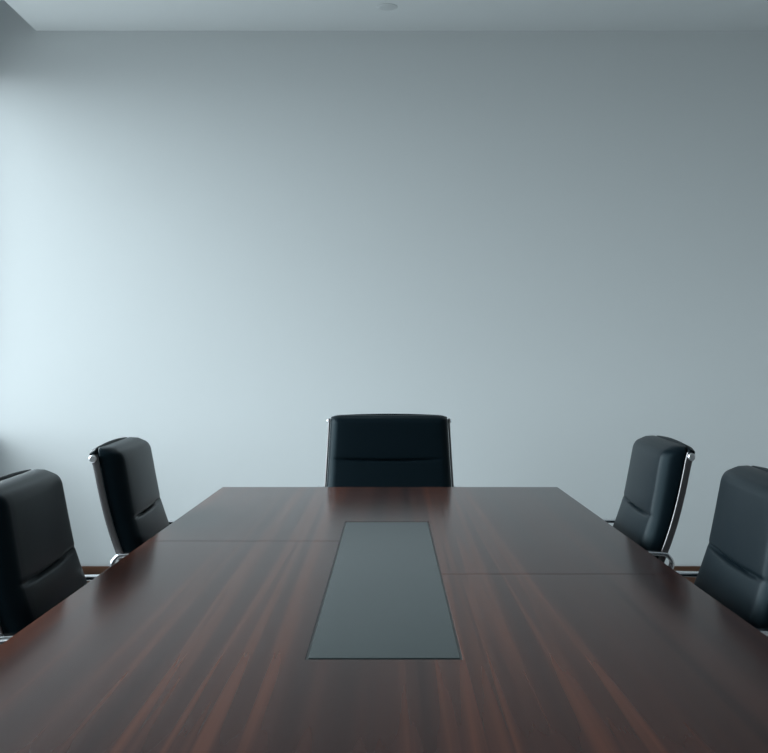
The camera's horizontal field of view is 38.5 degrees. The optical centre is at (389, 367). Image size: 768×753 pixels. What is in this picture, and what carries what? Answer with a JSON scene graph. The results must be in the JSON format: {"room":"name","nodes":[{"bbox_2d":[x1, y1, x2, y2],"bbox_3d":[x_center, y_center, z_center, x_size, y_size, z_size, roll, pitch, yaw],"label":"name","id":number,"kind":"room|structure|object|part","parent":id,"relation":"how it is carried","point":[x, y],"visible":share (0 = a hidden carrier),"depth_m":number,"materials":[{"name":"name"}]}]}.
{"room":"conference room","nodes":[
{"label":"conference room","id":0,"kind":"room"},
{"bbox_2d":[0,0,767,565],"bbox_3d":[0.575,-0.540,6.100,5.850,3.480,0.200,0,0,0],"label":"wall","id":1,"kind":"structure","parent":0,"point":[217,248],"depth_m":6.00,"materials":[{"name":"white paint"}]},
{"bbox_2d":[81,566,700,583],"bbox_3d":[0.535,1.140,5.993,5.530,0.120,0.014,0,0,0],"label":"baseboard","id":2,"kind":"structure","parent":1,"relation":"attached to","point":[88,570],"depth_m":5.99,"materials":[{"name":"brown wood"}]},
{"bbox_2d":[4,0,767,30],"bbox_3d":[0.575,-2.070,1.900,5.850,0.461,8.600,0,0,0],"label":"ceiling","id":3,"kind":"structure","parent":0,"point":[42,15],"depth_m":5.74,"materials":[{"name":"white paint"}]},
{"bbox_2d":[377,3,397,10],"bbox_3d":[-0.015,-1.837,5.600,0.108,0.009,0.108,0,0,0],"label":"recessed light","id":4,"kind":"object","parent":3,"relation":"in","point":[386,6],"visible":1,"depth_m":5.59,"materials":[{"name":"white plastic"}]},
{"bbox_3d":[0.575,1.250,1.900,5.850,0.100,8.600,0,0,0],"label":"floor","id":5,"kind":"structure","parent":0,"visible":0},
{"bbox_2d":[0,469,99,644],"bbox_3d":[-0.534,0.722,2.503,0.708,0.957,0.645,0,0,-4],"label":"office chair","id":6,"kind":"object","parent":5,"relation":"on","point":[40,566],"visible":0.2,"depth_m":2.37,"materials":[{"name":"black leather"}]},
{"bbox_3d":[-0.530,0.543,2.222,0.668,0.556,0.022,0,0,-4],"label":"rail","id":7,"kind":"part","parent":6,"relation":"part of","materials":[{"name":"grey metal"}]},
{"bbox_3d":[-0.610,0.656,2.190,0.383,0.259,0.029,0,0,-3],"label":"armrest","id":8,"kind":"part","parent":6,"relation":"part of","materials":[{"name":"silver metal"}]},
{"bbox_3d":[-0.648,0.656,2.804,0.383,0.259,0.029,0,0,-3],"label":"armrest","id":9,"kind":"part","parent":6,"relation":"part of","materials":[{"name":"silver metal"}]},
{"bbox_2d":[89,437,175,566],"bbox_3d":[-0.489,0.707,3.303,0.708,0.986,0.645,0,0,-4],"label":"office chair","id":10,"kind":"object","parent":5,"relation":"on","point":[133,510],"visible":0.21,"depth_m":3.05,"materials":[{"name":"black leather"}]},
{"bbox_3d":[-0.485,0.514,3.022,0.668,0.556,0.022,0,0,-4],"label":"rail","id":11,"kind":"part","parent":10,"relation":"part of","materials":[{"name":"grey metal"}]},
{"bbox_3d":[-0.565,0.629,2.990,0.383,0.259,0.029,0,0,-3],"label":"armrest","id":12,"kind":"part","parent":10,"relation":"part of","materials":[{"name":"silver metal"}]},
{"bbox_2d":[0,487,767,752],"bbox_3d":[0.000,0.825,2.480,1.267,0.750,3.360,0,0,0],"label":"conference table","id":13,"kind":"object","parent":5,"relation":"on","point":[259,619],"visible":1,"depth_m":1.81,"materials":[{"name":"brown wood"}]},
{"bbox_2d":[317,414,460,486],"bbox_3d":[-0.004,0.705,4.706,0.645,0.991,0.708,0,0,0],"label":"office chair","id":14,"kind":"object","parent":5,"relation":"on","point":[364,450],"visible":0.3,"depth_m":4.94,"materials":[{"name":"black leather"}]},
{"bbox_3d":[-0.285,0.509,4.719,0.022,0.556,0.668,0,0,0],"label":"rail","id":15,"kind":"part","parent":14,"relation":"part of","materials":[{"name":"grey metal"}]},
{"bbox_3d":[0.277,0.509,4.719,0.022,0.556,0.668,0,0,0],"label":"rail","id":16,"kind":"part","parent":14,"relation":"part of","materials":[{"name":"grey metal"}]},
{"bbox_2d":[603,435,695,568],"bbox_3d":[0.501,0.705,3.303,0.708,0.991,0.645,0,0,4],"label":"office chair","id":17,"kind":"object","parent":5,"relation":"on","point":[650,509],"visible":0.26,"depth_m":3.05,"materials":[{"name":"black leather"}]},
{"bbox_3d":[0.615,0.624,3.604,0.383,0.259,0.029,0,0,3],"label":"armrest","id":18,"kind":"part","parent":17,"relation":"part of","materials":[{"name":"silver metal"}]},
{"bbox_3d":[0.577,0.624,2.990,0.383,0.259,0.029,0,0,3],"label":"armrest","id":19,"kind":"part","parent":17,"relation":"part of","materials":[{"name":"silver metal"}]},
{"bbox_3d":[0.497,0.509,3.022,0.668,0.556,0.022,0,0,4],"label":"rail","id":20,"kind":"part","parent":17,"relation":"part of","materials":[{"name":"grey metal"}]},
{"bbox_2d":[676,465,767,636],"bbox_3d":[0.542,0.717,2.503,0.708,0.966,0.645,0,0,4],"label":"office chair","id":21,"kind":"object","parent":5,"relation":"on","point":[733,571],"visible":0.23,"depth_m":2.44,"materials":[{"name":"black leather"}]},
{"bbox_3d":[0.656,0.648,2.804,0.383,0.259,0.029,0,0,3],"label":"armrest","id":22,"kind":"part","parent":21,"relation":"part of","materials":[{"name":"silver metal"}]},
{"bbox_3d":[0.618,0.648,2.190,0.383,0.259,0.029,0,0,3],"label":"armrest","id":23,"kind":"part","parent":21,"relation":"part of","materials":[{"name":"silver metal"}]}
]}

